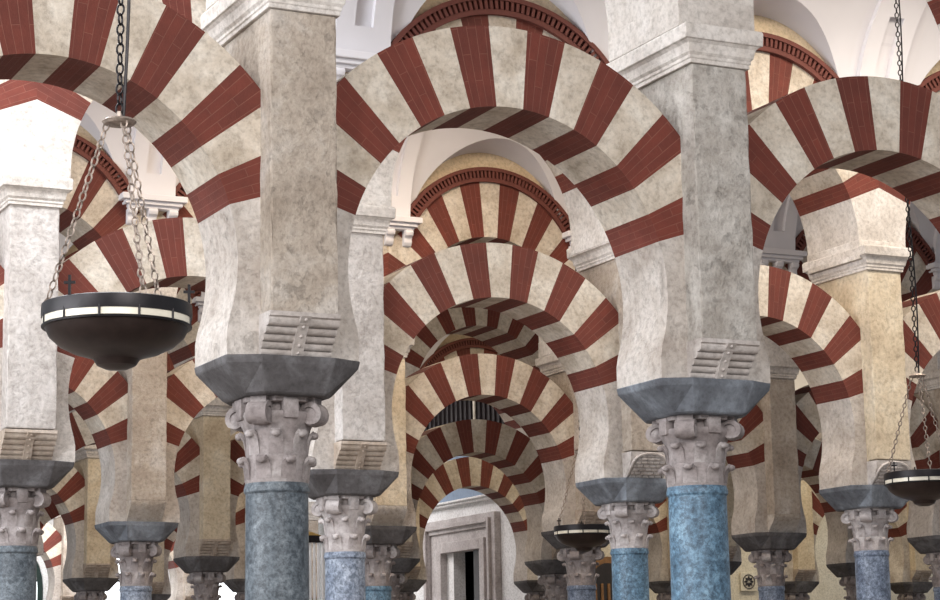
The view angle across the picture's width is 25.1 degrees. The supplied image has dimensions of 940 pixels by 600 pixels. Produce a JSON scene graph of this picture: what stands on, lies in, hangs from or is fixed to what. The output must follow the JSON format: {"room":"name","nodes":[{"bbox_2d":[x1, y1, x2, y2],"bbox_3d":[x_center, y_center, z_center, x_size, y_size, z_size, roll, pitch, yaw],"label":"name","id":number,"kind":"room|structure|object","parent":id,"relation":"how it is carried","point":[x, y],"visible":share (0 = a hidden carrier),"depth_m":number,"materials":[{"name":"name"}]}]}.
{"room":"mosque","nodes":[
{"label":"mosque","id":0,"kind":"room"},
{"bbox_2d":[308,498,539,599],"bbox_3d":[-2.191,6.484,53.224,0.300,9.500,18.000,4,-11,-26],"label":"wall","id":1,"kind":"structure","parent":0,"point":[456,581],"depth_m":48.82,"materials":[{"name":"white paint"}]},
{"bbox_2d":[423,456,501,599],"bbox_3d":[-0.161,6.904,48.460,0.320,6.900,4.050,4,-11,-26],"label":"portal","id":2,"kind":"object","parent":1,"relation":"attached to","point":[480,533],"visible":0.7,"depth_m":48.42,"materials":[{"name":"grey stone"}]},
{"bbox_2d":[424,400,504,430],"bbox_3d":[-0.239,2.565,49.049,0.285,1.750,7.200,4,-11,-26],"label":"screen","id":3,"kind":"object","parent":1,"relation":"attached to","point":[464,409],"visible":0.14,"depth_m":48.76,"materials":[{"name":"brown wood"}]},
{"bbox_2d":[465,551,473,599],"bbox_3d":[0.648,7.397,48.741,1.000,6.000,3.900,4,-11,-26],"label":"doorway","id":4,"kind":"structure","parent":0,"point":[469,560],"depth_m":50.67,"materials":[{"name":"black"}]},
{"bbox_2d":[77,125,907,267],"bbox_3d":[0.015,-0.875,29.617,15.970,2.720,0.950,4,-11,-26],"label":"wall","id":5,"kind":"structure","parent":0,"point":[470,160],"depth_m":29.25,"materials":[{"name":"beige paint"}]},
{"bbox_2d":[119,128,187,224],"bbox_3d":[-3.497,-2.411,26.026,0.860,2.527,2.940,4,-11,-26],"label":"bracket","id":6,"kind":"object","parent":5,"relation":"attached to","point":[157,178],"visible":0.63,"depth_m":27.00,"materials":[{"name":"white paint"}]},
{"bbox_2d":[384,132,423,246],"bbox_3d":[-0.516,-2.205,27.474,0.860,2.527,2.940,4,-11,-26],"label":"bracket","id":7,"kind":"object","parent":5,"relation":"attached to","point":[403,175],"visible":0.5,"depth_m":28.52,"materials":[{"name":"white paint"}]},
{"bbox_2d":[760,195,806,274],"bbox_3d":[5.121,-1.814,30.213,0.860,2.527,2.940,4,-11,-26],"label":"bracket","id":8,"kind":"object","parent":5,"relation":"attached to","point":[779,246],"visible":0.35,"depth_m":31.25,"materials":[{"name":"white paint"}]},
{"bbox_2d":[926,228,939,289],"bbox_3d":[7.994,-1.615,31.609,0.860,2.527,2.940,4,-11,-26],"label":"bracket","id":9,"kind":"object","parent":5,"relation":"attached to","point":[935,266],"visible":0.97,"depth_m":32.47,"materials":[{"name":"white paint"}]},
{"bbox_2d":[80,100,934,249],"bbox_3d":[0.048,-2.550,26.155,25.600,2.100,5.760,4,-11,-26],"label":"ceiling","id":10,"kind":"structure","parent":0,"point":[437,146],"depth_m":28.76,"materials":[{"name":"white paint"}]},
{"bbox_2d":[553,267,610,551],"bbox_3d":[1.324,-0.168,26.315,0.739,6.582,0.730,4,-11,-26],"label":"hanging lamp","id":11,"kind":"object","parent":10,"relation":"hanging from","point":[583,537],"visible":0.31,"depth_m":25.52,"materials":[{"name":"brown metal"}]},
{"bbox_2d":[420,334,808,389],"bbox_3d":[-0.056,0.082,40.669,32.000,2.100,5.680,4,-11,-26],"label":"ceiling","id":12,"kind":"structure","parent":0,"point":[800,381],"depth_m":47.16,"materials":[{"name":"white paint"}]},
{"bbox_2d":[345,0,939,78],"bbox_3d":[0.105,-2.199,22.319,16.000,2.720,0.950,4,-11,-26],"label":"wall","id":13,"kind":"structure","parent":0,"point":[761,24],"depth_m":23.55,"materials":[{"name":"beige paint"}]},
{"bbox_2d":[336,0,394,79],"bbox_3d":[-0.529,-3.527,20.175,0.860,2.527,2.850,4,-11,-26],"label":"bracket","id":14,"kind":"object","parent":13,"relation":"attached to","point":[363,27],"visible":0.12,"depth_m":21.15,"materials":[{"name":"white paint"}]},
{"bbox_2d":[856,0,926,79],"bbox_3d":[5.178,-3.132,22.947,0.860,2.527,2.850,4,-11,-26],"label":"bracket","id":15,"kind":"object","parent":13,"relation":"attached to","point":[876,60],"visible":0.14,"depth_m":23.80,"materials":[{"name":"white paint"}]},
{"bbox_2d":[391,0,939,84],"bbox_3d":[1.521,-3.760,19.627,22.400,2.100,5.580,4,-11,-26],"label":"ceiling","id":16,"kind":"structure","parent":0,"point":[836,30],"depth_m":23.54,"materials":[{"name":"white paint"}]},
{"bbox_2d":[884,0,939,505],"bbox_3d":[4.225,-1.285,20.504,0.739,6.562,0.730,4,-11,-26],"label":"lamp","id":17,"kind":"object","parent":16,"relation":"hanging from","point":[921,487],"visible":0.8,"depth_m":19.86,"materials":[{"name":"brown metal"}]},
{"bbox_2d":[601,436,933,599],"bbox_3d":[10.056,6.520,56.098,24.200,10.000,0.300,4,-11,-26],"label":"wall","id":18,"kind":"structure","parent":0,"point":[828,588],"depth_m":55.38,"materials":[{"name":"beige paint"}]},
{"bbox_2d":[595,557,611,599],"bbox_3d":[3.439,8.655,52.102,1.240,4.620,0.165,4,-11,-26],"label":"arched door","id":19,"kind":"structure","parent":18,"relation":"in","point":[604,581],"depth_m":52.30,"materials":[{"name":"brown wood"}]},
{"bbox_2d":[740,572,756,590],"bbox_3d":[7.157,7.242,54.282,0.480,0.480,0.068,4,-11,-26],"label":"wall plaque","id":20,"kind":"object","parent":18,"relation":"attached to","point":[747,581],"visible":1,"depth_m":54.25,"materials":[{"name":"beige paint"}]},
{"bbox_3d":[0.192,-5.197,11.562,19.200,2.100,6.080,4,-11,-26],"label":"ceiling","id":21,"kind":"structure","parent":0,"visible":0},
{"bbox_2d":[41,0,194,370],"bbox_3d":[-1.699,-2.955,10.372,0.700,6.670,0.700,4,-11,-26],"label":"hanging lamp","id":22,"kind":"object","parent":21,"relation":"hanging from","point":[115,330],"visible":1,"depth_m":9.63,"materials":[{"name":"brown metal"}]},
{"bbox_3d":[3.400,7.069,29.826,63.000,0.200,68.000,4,-11,-26],"label":"floor","id":23,"kind":"structure","parent":0,"visible":0},
{"bbox_2d":[0,459,73,599],"bbox_3d":[-4.147,3.313,19.146,0.922,3.660,0.799,4,-11,-26],"label":"column","id":24,"kind":"structure","parent":23,"relation":"on","point":[24,484],"depth_m":19.16,"materials":[{"name":"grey stone"}]},
{"bbox_2d":[0,265,4,430],"bbox_3d":[-5.613,0.240,19.000,2.734,2.390,0.620,4,-11,-26],"label":"arch","id":25,"kind":"object","parent":24,"relation":"on","point":[2,271],"visible":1,"depth_m":19.32,"materials":[{"name":"beige stone"}]},
{"bbox_2d":[0,161,72,459],"bbox_3d":[-4.206,0.170,19.716,0.656,2.730,1.200,4,-11,-26],"label":"pier","id":26,"kind":"object","parent":24,"relation":"on","point":[32,196],"visible":0.98,"depth_m":19.27,"materials":[{"name":"stone"}]},
{"bbox_2d":[0,80,36,163],"bbox_3d":[-5.643,-2.270,19.421,3.142,2.460,1.055,4,-11,-26],"label":"round arch","id":27,"kind":"object","parent":26,"relation":"on","point":[18,98],"visible":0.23,"depth_m":19.52,"materials":[{"name":"white paint"}]},
{"bbox_2d":[36,0,208,178],"bbox_3d":[-2.765,-2.071,20.819,3.271,2.460,1.055,4,-11,-26],"label":"round arch","id":28,"kind":"object","parent":26,"relation":"on","point":[60,111],"visible":0.06,"depth_m":19.70,"materials":[{"name":"red brick"}]},
{"bbox_2d":[52,218,334,469],"bbox_3d":[-2.734,0.439,20.399,2.846,2.390,0.620,4,-11,-26],"label":"arch","id":29,"kind":"object","parent":24,"relation":"on","point":[108,263],"visible":0.33,"depth_m":19.99,"materials":[{"name":"stone"}]},
{"bbox_2d":[63,578,118,599],"bbox_3d":[-7.130,7.068,39.560,0.922,3.660,0.799,4,-11,-26],"label":"column","id":30,"kind":"structure","parent":23,"relation":"on","point":[85,588],"depth_m":39.58,"materials":[{"name":"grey stone"}]},
{"bbox_2d":[46,467,84,578],"bbox_3d":[-8.624,3.928,39.413,2.784,2.521,0.620,4,-11,-26],"label":"arch","id":31,"kind":"object","parent":30,"relation":"on","point":[68,495],"visible":0.58,"depth_m":39.68,"materials":[{"name":"beige stone"}]},
{"bbox_2d":[74,445,110,577],"bbox_3d":[-7.190,3.925,40.129,0.656,2.730,1.200,4,-11,-26],"label":"pier","id":32,"kind":"object","parent":30,"relation":"on","point":[97,564],"visible":0.56,"depth_m":39.61,"materials":[{"name":"stone"}]},
{"bbox_2d":[108,483,244,579],"bbox_3d":[-5.751,4.127,40.808,2.784,2.521,0.620,4,-11,-26],"label":"arch","id":33,"kind":"object","parent":30,"relation":"on","point":[237,571],"visible":0.07,"depth_m":41.00,"materials":[{"name":"beige stone"}]},
{"bbox_2d":[94,521,178,599],"bbox_3d":[-4.198,4.640,26.464,0.922,3.660,0.799,4,-11,-26],"label":"column","id":34,"kind":"structure","parent":23,"relation":"on","point":[135,543],"depth_m":26.50,"materials":[{"name":"grey stone"}]},
{"bbox_2d":[68,356,127,524],"bbox_3d":[-5.677,1.566,26.312,2.758,2.390,0.620,4,-11,-26],"label":"arch","id":35,"kind":"object","parent":34,"relation":"on","point":[99,395],"visible":0.6,"depth_m":26.56,"materials":[{"name":"beige stone"}]},
{"bbox_2d":[118,352,166,521],"bbox_3d":[-4.257,1.497,27.033,0.656,2.730,1.200,4,-11,-26],"label":"pier","id":36,"kind":"object","parent":34,"relation":"on","point":[147,381],"visible":0.39,"depth_m":26.53,"materials":[{"name":"stone"}]},
{"bbox_2d":[59,134,149,292],"bbox_3d":[-5.707,-0.944,26.732,3.170,2.460,1.055,4,-11,-26],"label":"round arch","id":37,"kind":"object","parent":36,"relation":"on","point":[102,212],"visible":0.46,"depth_m":26.80,"materials":[{"name":"beige stone"}]},
{"bbox_2d":[150,182,387,297],"bbox_3d":[-2.794,-0.743,28.148,3.320,2.460,1.055,4,-11,-26],"label":"round arch","id":38,"kind":"object","parent":36,"relation":"on","point":[186,211],"visible":0.06,"depth_m":27.25,"materials":[{"name":"stone"}]},
{"bbox_2d":[162,358,369,524],"bbox_3d":[-2.764,1.768,27.727,2.888,2.390,0.620,4,-11,-26],"label":"arch","id":39,"kind":"object","parent":34,"relation":"on","point":[187,395],"visible":0.2,"depth_m":26.97,"materials":[{"name":"stone"}]},
{"bbox_2d":[152,594,170,599],"bbox_3d":[-7.172,8.380,46.794,0.922,3.660,0.799,4,-11,-26],"label":"column","id":40,"kind":"structure","parent":23,"relation":"on","point":[154,596],"depth_m":46.86,"materials":[{"name":"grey stone"}]},
{"bbox_2d":[152,541,164,593],"bbox_3d":[-7.231,5.237,47.364,0.656,2.730,1.200,4,-11,-26],"label":"pier","id":41,"kind":"object","parent":40,"relation":"on","point":[158,583],"visible":0.19,"depth_m":46.82,"materials":[{"name":"stone"}]},
{"bbox_2d":[162,527,177,593],"bbox_3d":[-5.791,5.503,48.032,2.784,2.390,0.620,4,-11,-26],"label":"arch","id":42,"kind":"object","parent":40,"relation":"on","point":[170,539],"visible":0.1,"depth_m":47.15,"materials":[{"name":"beige stone"}]},
{"bbox_2d":[173,556,239,599],"bbox_3d":[-4.217,5.956,33.721,0.922,3.660,0.799,4,-11,-26],"label":"column","id":43,"kind":"structure","parent":23,"relation":"on","point":[205,573],"depth_m":33.77,"materials":[{"name":"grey stone"}]},
{"bbox_2d":[37,411,199,558],"bbox_3d":[-5.709,2.880,33.562,2.784,2.390,0.620,4,-11,-26],"label":"arch","id":44,"kind":"object","parent":43,"relation":"on","point":[187,463],"visible":0.32,"depth_m":33.79,"materials":[{"name":"beige stone"}]},
{"bbox_2d":[185,397,231,555],"bbox_3d":[-4.276,2.812,34.290,0.656,2.730,1.200,4,-11,-26],"label":"pier","id":45,"kind":"object","parent":43,"relation":"on","point":[208,429],"visible":0.7,"depth_m":33.83,"materials":[{"name":"stone"}]},
{"bbox_2d":[60,250,200,367],"bbox_3d":[-5.739,0.370,33.983,3.200,2.460,1.055,4,-11,-26],"label":"round arch","id":46,"kind":"object","parent":45,"relation":"on","point":[184,351],"visible":0.14,"depth_m":34.13,"materials":[{"name":"stone"}]},
{"bbox_2d":[228,431,245,556],"bbox_3d":[-2.836,3.079,34.958,2.784,2.390,0.620,4,-11,-26],"label":"arch","id":47,"kind":"object","parent":43,"relation":"on","point":[237,450],"visible":0.14,"depth_m":34.15,"materials":[{"name":"beige stone"}]},
{"bbox_2d":[224,579,244,599],"bbox_3d":[-4.258,7.267,40.955,0.922,3.660,0.799,4,-11,-26],"label":"column","id":48,"kind":"structure","parent":23,"relation":"on","point":[237,586],"depth_m":40.95,"materials":[{"name":"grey stone"}]},
{"bbox_2d":[194,354,359,599],"bbox_3d":[-1.225,2.221,13.421,0.922,3.660,0.799,4,-11,-26],"label":"column","id":49,"kind":"structure","parent":23,"relation":"on","point":[275,401],"depth_m":13.43,"materials":[{"name":"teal stone"}]},
{"bbox_2d":[0,0,260,366],"bbox_3d":[-2.717,-0.855,13.262,2.784,2.390,0.620,4,-11,-26],"label":"arch","id":50,"kind":"object","parent":49,"relation":"on","point":[186,94],"visible":0.96,"depth_m":13.47,"materials":[{"name":"beige stone"}]},
{"bbox_2d":[200,0,345,357],"bbox_3d":[-1.284,-0.922,13.990,0.656,2.730,1.200,4,-11,-26],"label":"pier","id":51,"kind":"object","parent":49,"relation":"on","point":[287,47],"visible":0.77,"depth_m":13.53,"materials":[{"name":"stone"}]},
{"bbox_2d":[604,0,714,61],"bbox_3d":[0.118,-3.166,15.075,3.184,2.460,1.055,4,-11,-26],"label":"round arch","id":52,"kind":"object","parent":51,"relation":"on","point":[620,13],"visible":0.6,"depth_m":15.68,"materials":[{"name":"white stone"}]},
{"bbox_2d":[331,26,687,388],"bbox_3d":[0.149,-0.656,14.654,2.770,2.390,0.620,4,-11,-26],"label":"arch","id":53,"kind":"object","parent":49,"relation":"on","point":[547,95],"visible":0.8,"depth_m":14.75,"materials":[{"name":"stone"}]},
{"bbox_2d":[309,532,323,599],"bbox_3d":[-3.980,7.691,47.793,1.560,5.254,0.120,4,-11,-26],"label":"gate","id":54,"kind":"object","parent":23,"relation":"on","point":[313,537],"visible":0.12,"depth_m":48.30,"materials":[{"name":"white paint"}]},
{"bbox_2d":[308,469,398,599],"bbox_3d":[-1.210,3.517,20.573,0.922,3.660,0.799,4,-11,-26],"label":"column","id":55,"kind":"structure","parent":23,"relation":"on","point":[343,497],"depth_m":20.59,"materials":[{"name":"grey stone"}]},
{"bbox_2d":[334,194,395,469],"bbox_3d":[-1.269,0.373,21.142,0.656,2.730,1.200,4,-11,-26],"label":"pier","id":56,"kind":"object","parent":55,"relation":"on","point":[359,412],"visible":0.48,"depth_m":20.70,"materials":[{"name":"stone"}]},
{"bbox_2d":[364,0,609,254],"bbox_3d":[0.156,-1.869,22.239,3.237,2.460,1.055,4,-11,-26],"label":"round arch","id":57,"kind":"object","parent":56,"relation":"on","point":[586,230],"visible":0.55,"depth_m":22.09,"materials":[{"name":"red brick"}]},
{"bbox_2d":[380,243,622,482],"bbox_3d":[0.187,0.641,21.818,2.816,2.390,0.620,4,-11,-26],"label":"arch","id":58,"kind":"object","parent":55,"relation":"on","point":[577,322],"visible":0.81,"depth_m":21.91,"materials":[{"name":"beige stone"}]},
{"bbox_2d":[365,525,416,599],"bbox_3d":[-1.218,4.847,27.912,0.922,3.660,0.799,4,-11,-26],"label":"column","id":59,"kind":"structure","parent":23,"relation":"on","point":[381,548],"depth_m":27.95,"materials":[{"name":"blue stone"}]},
{"bbox_2d":[370,338,414,525],"bbox_3d":[-1.276,1.703,28.481,0.656,2.730,1.200,4,-11,-26],"label":"pier","id":60,"kind":"object","parent":59,"relation":"on","point":[392,503],"visible":0.29,"depth_m":27.99,"materials":[{"name":"stone"}]},
{"bbox_2d":[388,167,579,354],"bbox_3d":[0.092,-0.543,29.550,3.110,2.460,1.055,4,-11,-26],"label":"round arch","id":61,"kind":"object","parent":60,"relation":"on","point":[475,204],"visible":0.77,"depth_m":29.24,"materials":[{"name":"stone"}]},
{"bbox_2d":[402,354,575,531],"bbox_3d":[0.123,1.967,29.129,2.706,2.390,0.620,4,-11,-26],"label":"arch","id":62,"kind":"object","parent":59,"relation":"on","point":[511,386],"visible":0.84,"depth_m":29.21,"materials":[{"name":"stone"}]},
{"bbox_2d":[391,558,419,599],"bbox_3d":[-1.344,6.154,35.116,0.922,3.660,0.799,4,-11,-26],"label":"column","id":63,"kind":"structure","parent":23,"relation":"on","point":[402,566],"depth_m":35.19,"materials":[{"name":"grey stone"}]},
{"bbox_2d":[397,482,412,557],"bbox_3d":[-1.403,3.011,35.686,0.656,2.730,1.200,4,-11,-26],"label":"pier","id":64,"kind":"object","parent":63,"relation":"on","point":[405,549],"visible":0.12,"depth_m":35.15,"materials":[{"name":"stone"}]},
{"bbox_2d":[405,307,539,377],"bbox_3d":[0.006,0.768,36.774,3.200,2.460,1.055,4,-11,-26],"label":"round arch","id":65,"kind":"object","parent":64,"relation":"on","point":[506,335],"visible":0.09,"depth_m":36.56,"materials":[{"name":"stone"}]},
{"bbox_2d":[410,419,551,561],"bbox_3d":[0.037,3.278,36.353,2.784,2.390,0.620,4,-11,-26],"label":"arch","id":66,"kind":"object","parent":63,"relation":"on","point":[500,445],"visible":0.73,"depth_m":36.40,"materials":[{"name":"stone"}]},
{"bbox_2d":[400,579,426,599],"bbox_3d":[-1.385,7.466,42.351,0.922,3.660,0.799,4,-11,-26],"label":"column","id":67,"kind":"structure","parent":23,"relation":"on","point":[411,586],"depth_m":42.41,"materials":[{"name":"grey stone"}]},
{"bbox_2d":[405,501,420,578],"bbox_3d":[-1.444,4.323,42.920,0.656,2.730,1.200,4,-11,-26],"label":"pier","id":68,"kind":"object","parent":67,"relation":"on","point":[413,574],"visible":0.18,"depth_m":42.45,"materials":[{"name":"stone"}]},
{"bbox_2d":[420,338,527,436],"bbox_3d":[-0.035,2.080,44.009,3.200,2.460,1.055,4,-11,-26],"label":"round arch","id":69,"kind":"object","parent":68,"relation":"on","point":[465,346],"visible":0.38,"depth_m":43.65,"materials":[{"name":"beige stone"}]},
{"bbox_2d":[418,457,537,581],"bbox_3d":[-0.006,4.525,43.600,2.784,2.521,0.620,4,-11,-26],"label":"arch","id":70,"kind":"object","parent":67,"relation":"on","point":[472,473],"visible":0.58,"depth_m":43.57,"materials":[{"name":"stone"}]},
{"bbox_2d":[514,580,544,599],"bbox_3d":[1.488,7.665,43.747,0.922,3.660,0.799,4,-11,-26],"label":"column","id":71,"kind":"structure","parent":23,"relation":"on","point":[534,591],"depth_m":43.75,"materials":[{"name":"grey stone"}]},
{"bbox_2d":[647,498,668,581],"bbox_3d":[2.867,4.724,44.995,2.784,2.521,0.620,4,-11,-26],"label":"arch","id":72,"kind":"object","parent":71,"relation":"on","point":[658,559],"visible":0.16,"depth_m":45.26,"materials":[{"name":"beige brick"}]},
{"bbox_2d":[524,560,567,599],"bbox_3d":[1.529,6.353,36.512,0.922,3.660,0.799,4,-11,-26],"label":"column","id":73,"kind":"structure","parent":23,"relation":"on","point":[551,572],"depth_m":36.55,"materials":[{"name":"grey stone"}]},
{"bbox_2d":[541,530,609,599],"bbox_3d":[1.574,5.040,29.268,0.922,3.660,0.799,4,-11,-26],"label":"column","id":74,"kind":"structure","parent":23,"relation":"on","point":[581,577],"depth_m":29.33,"materials":[{"name":"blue stone"}]},
{"bbox_2d":[535,341,607,523],"bbox_3d":[1.515,1.897,29.838,0.656,2.730,1.200,4,-11,-26],"label":"pier","id":75,"kind":"object","parent":74,"relation":"on","point":[549,365],"visible":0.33,"depth_m":29.61,"materials":[{"name":"stone"}]},
{"bbox_2d":[575,477,666,599],"bbox_3d":[1.696,3.718,21.985,0.922,3.660,0.799,4,-11,-26],"label":"column","id":76,"kind":"structure","parent":23,"relation":"on","point":[628,503],"depth_m":22.01,"materials":[{"name":"blue stone"}]},
{"bbox_2d":[566,241,666,477],"bbox_3d":[1.637,0.580,22.553,0.656,2.741,1.200,4,-11,-26],"label":"pier","id":77,"kind":"object","parent":76,"relation":"on","point":[641,458],"visible":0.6,"depth_m":22.04,"materials":[{"name":"stone"}]},
{"bbox_2d":[745,32,881,274],"bbox_3d":[3.010,-1.671,23.625,3.120,2.460,1.055,4,-11,-26],"label":"round arch","id":78,"kind":"object","parent":77,"relation":"on","point":[835,207],"visible":0.23,"depth_m":23.69,"materials":[{"name":"red brick"}]},
{"bbox_2d":[664,265,867,489],"bbox_3d":[3.040,0.839,23.204,2.714,2.390,0.620,4,-11,-26],"label":"arch","id":79,"kind":"object","parent":76,"relation":"on","point":[819,335],"visible":0.44,"depth_m":23.44,"materials":[{"name":"beige stone"}]},
{"bbox_2d":[649,581,670,599],"bbox_3d":[4.360,7.864,45.142,0.922,3.660,0.799,4,-11,-26],"label":"column","id":80,"kind":"structure","parent":23,"relation":"on","point":[663,588],"depth_m":45.15,"materials":[{"name":"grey stone"}]},
{"bbox_2d":[617,377,769,599],"bbox_3d":[1.634,2.419,14.809,0.922,3.660,0.799,4,-11,-26],"label":"column","id":81,"kind":"structure","parent":23,"relation":"on","point":[694,418],"depth_m":14.81,"materials":[{"name":"blue stone"}]},
{"bbox_2d":[606,0,762,379],"bbox_3d":[1.575,-0.724,15.379,0.656,2.730,1.200,4,-11,-26],"label":"pier","id":82,"kind":"object","parent":81,"relation":"on","point":[693,72],"visible":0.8,"depth_m":14.98,"materials":[{"name":"grey stone"}]},
{"bbox_2d":[715,0,939,31],"bbox_3d":[2.991,-2.967,16.471,3.216,2.460,1.055,4,-11,-26],"label":"round arch","id":83,"kind":"object","parent":82,"relation":"on","point":[934,5],"visible":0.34,"depth_m":17.28,"materials":[{"name":"red brick"}]},
{"bbox_2d":[747,76,939,382],"bbox_3d":[3.021,-0.457,16.050,2.798,2.390,0.620,4,-11,-26],"label":"arch","id":84,"kind":"object","parent":81,"relation":"on","point":[886,130],"visible":0.65,"depth_m":15.77,"materials":[{"name":"stone"}]},
{"bbox_2d":[730,561,741,574],"bbox_3d":[4.402,6.552,37.907,0.922,3.660,0.799,4,-11,-26],"label":"column","id":85,"kind":"structure","parent":23,"relation":"on","point":[734,565],"depth_m":37.99,"materials":[{"name":"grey stone"}]},
{"bbox_2d":[725,460,736,560],"bbox_3d":[4.343,3.409,38.477,0.656,2.730,1.200,4,-11,-26],"label":"pier","id":86,"kind":"object","parent":85,"relation":"on","point":[730,497],"visible":0.03,"depth_m":38.01,"materials":[{"name":"stone"}]},
{"bbox_2d":[731,532,806,599],"bbox_3d":[4.420,5.237,30.651,0.922,3.660,0.799,4,-11,-26],"label":"column","id":87,"kind":"structure","parent":23,"relation":"on","point":[769,551],"depth_m":30.69,"materials":[{"name":"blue stone"}]},
{"bbox_2d":[726,405,767,534],"bbox_3d":[2.941,2.163,30.499,2.758,2.390,0.620,4,-11,-26],"label":"arch","id":88,"kind":"object","parent":87,"relation":"on","point":[747,456],"visible":0.19,"depth_m":30.79,"materials":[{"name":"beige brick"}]},
{"bbox_2d":[756,345,800,532],"bbox_3d":[4.361,2.094,31.220,0.656,2.730,1.200,4,-11,-26],"label":"pier","id":89,"kind":"object","parent":87,"relation":"on","point":[778,406],"visible":0.44,"depth_m":30.76,"materials":[{"name":"stone"}]},
{"bbox_2d":[782,222,939,372],"bbox_3d":[5.770,-0.149,32.309,3.200,2.460,1.055,4,-11,-26],"label":"round arch","id":90,"kind":"object","parent":89,"relation":"on","point":[922,257],"visible":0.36,"depth_m":32.39,"materials":[{"name":"red brick"}]},
{"bbox_2d":[795,385,939,537],"bbox_3d":[5.801,2.361,31.888,2.784,2.390,0.620,4,-11,-26],"label":"arch","id":91,"kind":"object","parent":87,"relation":"on","point":[922,520],"visible":0.37,"depth_m":32.07,"materials":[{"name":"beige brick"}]},
{"bbox_2d":[784,581,818,599],"bbox_3d":[7.233,8.063,46.538,0.922,3.660,0.799,4,-11,-26],"label":"column","id":92,"kind":"structure","parent":23,"relation":"on","point":[794,590],"depth_m":46.54,"materials":[{"name":"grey stone"}]},
{"bbox_2d":[792,478,815,580],"bbox_3d":[7.174,4.920,47.108,0.656,2.730,1.200,4,-11,-26],"label":"pier","id":93,"kind":"object","parent":92,"relation":"on","point":[804,569],"visible":0.35,"depth_m":46.57,"materials":[{"name":"stone"}]},
{"bbox_2d":[811,488,910,582],"bbox_3d":[8.612,5.122,47.787,2.784,2.521,0.620,4,-11,-26],"label":"arch","id":94,"kind":"object","parent":92,"relation":"on","point":[899,558],"visible":0.28,"depth_m":48.01,"materials":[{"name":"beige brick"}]},
{"bbox_2d":[826,563,856,599],"bbox_3d":[7.274,6.751,39.303,0.922,3.660,0.799,4,-11,-26],"label":"column","id":95,"kind":"structure","parent":23,"relation":"on","point":[845,571],"depth_m":39.39,"materials":[{"name":"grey stone"}]},
{"bbox_2d":[733,439,854,564],"bbox_3d":[5.782,3.676,39.145,2.784,2.390,0.620,4,-11,-26],"label":"arch","id":96,"kind":"object","parent":95,"relation":"on","point":[839,550],"visible":0.23,"depth_m":39.42,"materials":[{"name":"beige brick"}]},
{"bbox_2d":[819,485,908,599],"bbox_3d":[4.497,3.912,23.346,0.922,3.660,0.799,4,-11,-26],"label":"column","id":97,"kind":"structure","parent":23,"relation":"on","point":[869,509],"depth_m":23.37,"materials":[{"name":"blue stone"}]},
{"bbox_2d":[802,240,911,484],"bbox_3d":[4.438,0.774,23.914,0.656,2.741,1.200,4,-11,-26],"label":"pier","id":98,"kind":"object","parent":97,"relation":"on","point":[868,288],"visible":0.64,"depth_m":23.53,"materials":[{"name":"stone"}]},
{"bbox_2d":[879,71,939,262],"bbox_3d":[5.860,-1.474,25.010,3.230,2.460,1.055,4,-11,-26],"label":"round arch","id":99,"kind":"object","parent":98,"relation":"on","point":[893,214],"visible":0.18,"depth_m":23.88,"materials":[{"name":"red brick"}]},
{"bbox_2d":[902,290,939,469],"bbox_3d":[5.891,1.036,24.589,2.810,2.390,0.620,4,-11,-26],"label":"arch","id":100,"kind":"object","parent":97,"relation":"on","point":[928,304],"visible":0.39,"depth_m":23.99,"materials":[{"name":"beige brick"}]},
{"bbox_2d":[890,582,932,599],"bbox_3d":[10.106,8.262,47.934,0.922,3.660,0.799,4,-11,-26],"label":"column","id":101,"kind":"structure","parent":23,"relation":"on","point":[906,590],"depth_m":47.96,"materials":[{"name":"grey stone"}]},
{"bbox_2d":[907,501,931,581],"bbox_3d":[10.047,5.119,48.503,0.656,2.730,1.200,4,-11,-26],"label":"pier","id":102,"kind":"object","parent":101,"relation":"on","point":[920,571],"visible":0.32,"depth_m":47.89,"materials":[{"name":"stone"}]},
{"bbox_2d":[907,535,939,599],"bbox_3d":[7.293,5.436,32.047,0.922,3.660,0.799,4,-11,-26],"label":"column","id":103,"kind":"structure","parent":23,"relation":"on","point":[928,545],"depth_m":32.17,"materials":[{"name":"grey stone"}]},
{"bbox_2d":[914,355,939,447],"bbox_3d":[7.234,2.293,32.616,0.656,2.730,1.200,4,-11,-26],"label":"pier","id":104,"kind":"object","parent":103,"relation":"on","point":[932,378],"visible":0.21,"depth_m":32.41,"materials":[{"name":"stone"}]},
{"bbox_3d":[-10.103,9.500,52.669,0.922,3.660,0.799,4,-11,-26],"label":"column","id":105,"kind":"structure","parent":23,"relation":"on","visible":0},
{"bbox_2d":[41,523,61,599],"bbox_3d":[-11.595,6.424,52.510,2.784,2.390,0.620,4,-11,-26],"label":"arch","id":106,"kind":"object","parent":105,"relation":"on","point":[52,539],"visible":0.48,"depth_m":52.79,"materials":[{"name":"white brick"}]},
{"bbox_2d":[53,515,75,599],"bbox_3d":[-10.162,6.356,53.238,0.656,2.730,1.200,4,-11,-26],"label":"pier","id":107,"kind":"object","parent":105,"relation":"on","point":[58,524],"visible":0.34,"depth_m":52.74,"materials":[{"name":"stone"}]},
{"bbox_2d":[168,539,183,599],"bbox_3d":[-8.723,6.623,53.906,2.784,2.390,0.620,4,-11,-26],"label":"arch","id":108,"kind":"object","parent":105,"relation":"on","point":[176,573],"visible":0.1,"depth_m":54.15,"materials":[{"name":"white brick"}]},
{"bbox_3d":[-4.358,9.897,55.460,0.922,3.660,0.799,4,-11,-26],"label":"column","id":109,"kind":"structure","parent":23,"relation":"on","visible":0},
{"bbox_2d":[308,501,319,599],"bbox_3d":[-4.417,6.754,56.030,0.656,2.730,1.200,4,-11,-26],"label":"pier","id":110,"kind":"object","parent":109,"relation":"on","point":[313,520],"visible":0.08,"depth_m":55.70,"materials":[{"name":"stone"}]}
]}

